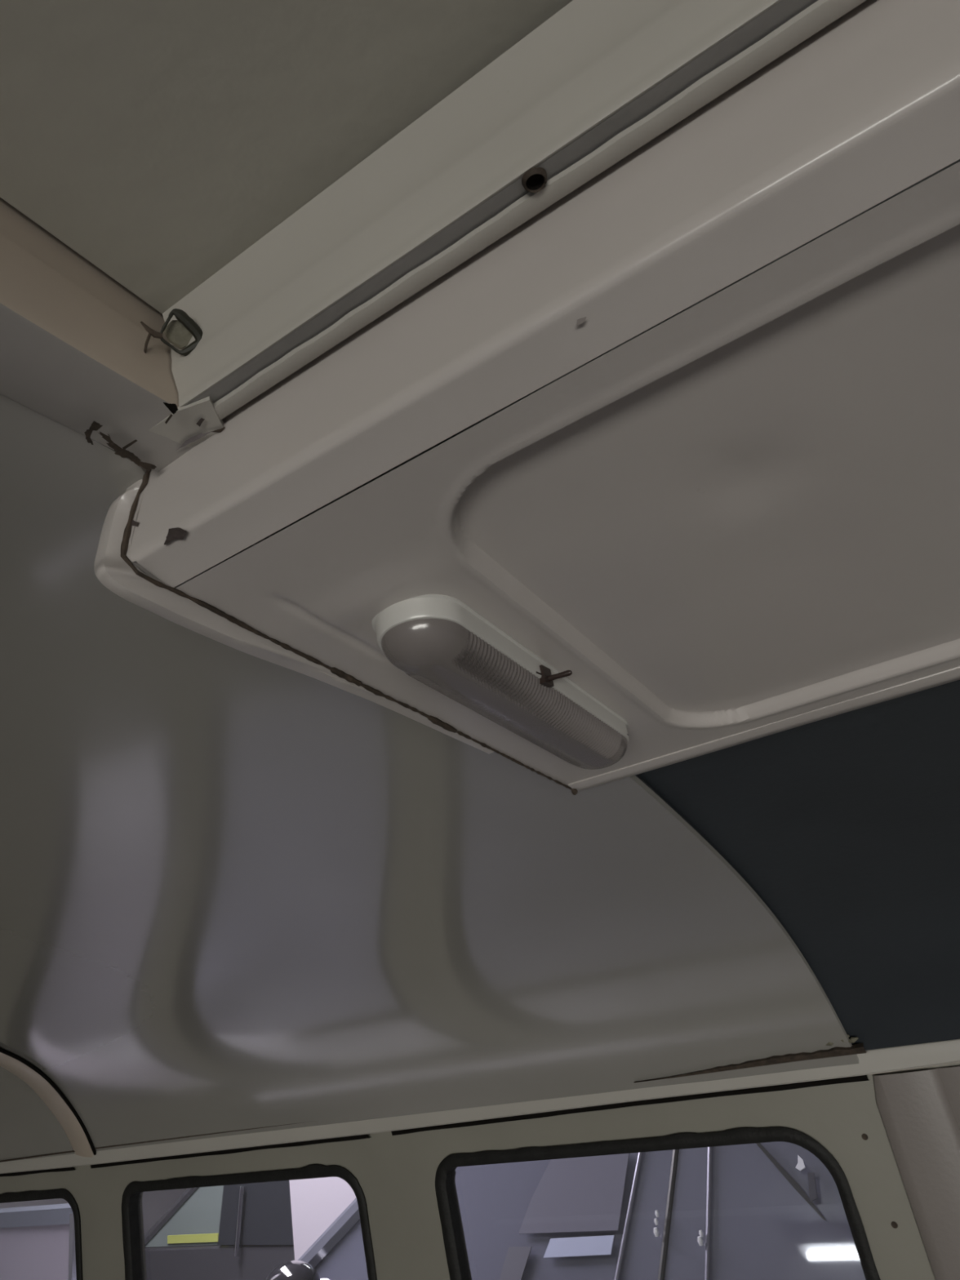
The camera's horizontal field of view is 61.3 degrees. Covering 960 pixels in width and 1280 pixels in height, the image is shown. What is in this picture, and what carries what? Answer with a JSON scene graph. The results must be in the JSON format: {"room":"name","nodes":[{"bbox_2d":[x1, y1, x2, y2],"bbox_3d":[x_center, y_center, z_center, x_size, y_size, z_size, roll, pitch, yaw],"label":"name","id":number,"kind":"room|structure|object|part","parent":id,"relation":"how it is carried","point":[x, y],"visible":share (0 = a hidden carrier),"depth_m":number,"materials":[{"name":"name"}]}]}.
{"room":"vehicle interior","nodes":[
{"label":"vehicle interior","id":0,"kind":"room"},
{"bbox_2d":[0,1188,186,1234],"bbox_3d":[-6.934,3.603,4.370,0.200,3.060,15.400,-22,-25,25],"label":"wall","id":1,"kind":"structure","parent":0,"point":[155,1204],"depth_m":8.76,"materials":[{"name":"grey paint"}]},
{"bbox_2d":[0,0,573,313],"bbox_3d":[0.095,-0.340,-0.526,1.184,0.336,1.233,-22,-25,25],"label":"ceiling","id":2,"kind":"structure","parent":0,"point":[158,141],"depth_m":0.23,"materials":[{"name":"paint"}]},
{"bbox_2d":[148,0,866,469],"bbox_3d":[0.384,-0.289,0.038,1.213,0.043,0.030,-22,-25,25],"label":"ceiling beam","id":3,"kind":"structure","parent":2,"relation":"attached to","point":[429,199],"depth_m":0.22,"materials":[{"name":"grey metal"}]},
{"bbox_2d":[140,308,202,355],"bbox_3d":[-0.101,-0.097,0.263,0.022,0.016,0.011,-9,-23,-4],"label":"clip","id":4,"kind":"object","parent":3,"relation":"attached to","point":[179,332],"visible":1,"depth_m":0.27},
{"bbox_3d":[-0.099,-0.101,0.267,0.007,0.006,0.008,-22,-25,25],"label":"plate","id":5,"kind":"part","parent":4,"relation":"part of","materials":[{"name":"metal"}]},
{"bbox_2d":[0,394,959,1162],"bbox_3d":[-0.447,0.158,0.228,3.550,0.359,2.190,-22,-25,25],"label":"ceiling","id":6,"kind":"structure","parent":0,"point":[239,890],"depth_m":0.76,"materials":[{"name":"paint"}]},
{"bbox_2d":[93,0,959,795],"bbox_3d":[0.572,-0.228,0.113,1.480,0.096,0.355,-22,-25,25],"label":"panel","id":7,"kind":"object","parent":6,"relation":"attached to","point":[737,522],"visible":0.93,"depth_m":0.26,"materials":[{"name":"beige paint"}]},
{"bbox_2d":[371,594,629,769],"bbox_3d":[0.026,0.028,0.387,0.052,0.044,0.201,-22,-25,25],"label":"dome lamp","id":8,"kind":"object","parent":7,"relation":"attached to","point":[438,641],"visible":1,"depth_m":0.35,"materials":[{"name":"white plastic"}]},
{"bbox_2d":[539,664,572,687],"bbox_3d":[0.034,0.015,0.371,0.016,0.008,0.009,-22,-25,25],"label":"switch","id":9,"kind":"object","parent":8,"relation":"attached to","point":[549,677],"depth_m":0.37,"materials":[{"name":"black plastic"}]},
{"bbox_2d":[0,1062,959,1279],"bbox_3d":[0.278,1.105,0.897,3.550,1.100,0.112,-22,-25,25],"label":"wall","id":10,"kind":"structure","parent":0,"point":[396,1175],"depth_m":1.13,"materials":[{"name":"metal"}]},
{"bbox_2d":[0,1188,83,1279],"bbox_3d":[-0.883,1.322,1.529,0.460,0.491,0.060,-22,-25,25],"label":"window","id":11,"kind":"structure","parent":10,"relation":"in","point":[65,1194],"depth_m":1.51,"materials":[{"name":"black rubber"}]},
{"bbox_2d":[0,1047,96,1157],"bbox_3d":[-0.752,0.773,1.355,0.071,0.238,0.449,-10,-23,-2],"label":"trim","id":12,"kind":"structure","parent":10,"relation":"attached to","point":[79,1138],"depth_m":1.41,"materials":[{"name":"beige paint"}]},
{"bbox_2d":[121,1164,377,1279],"bbox_3d":[-0.357,1.107,1.264,0.555,0.492,0.060,-22,-25,25],"label":"window","id":13,"kind":"structure","parent":10,"relation":"in","point":[131,1200],"depth_m":1.35,"materials":[{"name":"black rubber"}]},
{"bbox_2d":[0,1034,959,1177],"bbox_3d":[0.145,0.587,1.050,3.550,0.061,0.042,-22,-25,25],"label":"trim","id":14,"kind":"structure","parent":10,"relation":"attached to","point":[875,1061],"depth_m":1.09,"materials":[{"name":"beige paint"}]},
{"bbox_2d":[435,1127,880,1279],"bbox_3d":[0.220,0.873,0.971,0.564,0.490,0.060,-22,-25,25],"label":"window","id":15,"kind":"structure","parent":10,"relation":"in","point":[454,1239],"depth_m":1.03,"materials":[{"name":"black rubber"}]},
{"bbox_2d":[872,1066,959,1279],"bbox_3d":[0.642,0.955,0.688,0.220,1.084,0.086,-22,-25,25],"label":"trim","id":16,"kind":"structure","parent":10,"relation":"attached to","point":[919,1111],"depth_m":0.87,"materials":[{"name":"paint"}]},
{"bbox_2d":[268,100,959,537],"bbox_3d":[-0.466,0.090,0.267,3.610,0.475,2.260,-22,-25,25],"label":"trim","id":17,"kind":"structure","parent":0,"point":[958,160],"depth_m":0.46,"materials":[{"name":"grey paint"}]},
{"bbox_2d":[0,197,225,471],"bbox_3d":[-0.294,-0.178,-0.005,0.037,0.054,0.731,-22,-25,25],"label":"ceiling beam","id":18,"kind":"structure","parent":17,"relation":"attached to","point":[73,338],"depth_m":0.25,"materials":[{"name":"beige metal"}]},
{"bbox_3d":[0.853,2.018,0.060,18.000,0.100,16.000,-22,-25,25],"label":"floor","id":19,"kind":"structure","parent":0,"visible":0},
{"bbox_2d":[0,1203,76,1279],"bbox_3d":[-2.634,3.490,3.796,2.412,1.340,0.090,-22,-25,25],"label":"partition panel","id":20,"kind":"object","parent":19,"relation":"on","point":[37,1242],"visible":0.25,"depth_m":3.59,"materials":[{"name":"grey paint"}]},
{"bbox_3d":[-2.634,3.519,3.787,2.400,1.280,0.050,-22,-25,25],"label":"panel","id":21,"kind":"part","parent":20,"relation":"part of","materials":[{"name":"grey paint"}]},
{"bbox_3d":[-2.749,2.912,4.048,2.400,0.060,0.080,-22,-25,25],"label":"rail","id":22,"kind":"part","parent":20,"relation":"part of","materials":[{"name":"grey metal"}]},
{"bbox_3d":[-1.631,3.091,3.286,0.024,1.320,0.090,-22,-25,25],"label":"post","id":23,"kind":"part","parent":20,"relation":"part of","materials":[{"name":"silver metal"}]},
{"bbox_2d":[144,1180,294,1279],"bbox_3d":[-0.893,3.606,4.881,3.712,1.373,1.667,-22,-25,25],"label":"partition panel","id":24,"kind":"object","parent":19,"relation":"on","point":[242,1231],"visible":0.27,"depth_m":4.35,"materials":[{"name":"grey paint"}]},
{"bbox_3d":[-1.270,3.070,4.280,0.090,0.314,0.024,-22,-25,25],"label":"pillar trim","id":25,"kind":"part","parent":24,"relation":"part of","materials":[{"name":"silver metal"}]},
{"bbox_2d":[288,1177,355,1260],"bbox_3d":[-0.692,2.256,3.995,0.550,3.060,0.200,-22,-25,25],"label":"wall","id":26,"kind":"structure","parent":19,"relation":"on","point":[316,1203],"depth_m":3.79,"materials":[{"name":"grey paint"}]},
{"bbox_2d":[266,1141,866,1279],"bbox_3d":[0.993,1.831,1.956,4.758,1.665,1.444,-22,-25,25],"label":"wall","id":27,"kind":"structure","parent":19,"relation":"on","point":[767,1211],"depth_m":1.89,"materials":[{"name":"silver metal"}]},
{"bbox_2d":[266,1260,328,1279],"bbox_3d":[-0.473,1.699,2.135,0.186,0.112,0.152,-1,-25,-21],"label":"mirror","id":28,"kind":"object","parent":27,"relation":"attached to","point":[292,1269],"depth_m":2.12,"materials":[{"name":"mirror"}]},
{"bbox_2d":[499,1246,532,1279],"bbox_3d":[0.086,1.508,1.960,0.086,0.060,0.034,-22,-25,25],"label":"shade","id":29,"kind":"object","parent":27,"relation":"hanging from","point":[515,1262],"depth_m":1.96,"materials":[{"name":"grey"}]},
{"bbox_2d":[518,1153,629,1234],"bbox_3d":[0.232,1.358,1.994,0.306,0.147,0.080,-22,-25,25],"label":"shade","id":30,"kind":"object","parent":27,"relation":"hanging from","point":[582,1195],"depth_m":1.99,"materials":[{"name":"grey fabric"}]},
{"bbox_2d":[543,1235,614,1257],"bbox_3d":[0.232,1.430,1.908,0.187,0.036,0.021,-22,-25,25],"label":"light panel","id":31,"kind":"object","parent":27,"relation":"hanging from","point":[554,1246],"depth_m":1.91,"materials":[{"name":"white"}]}
]}

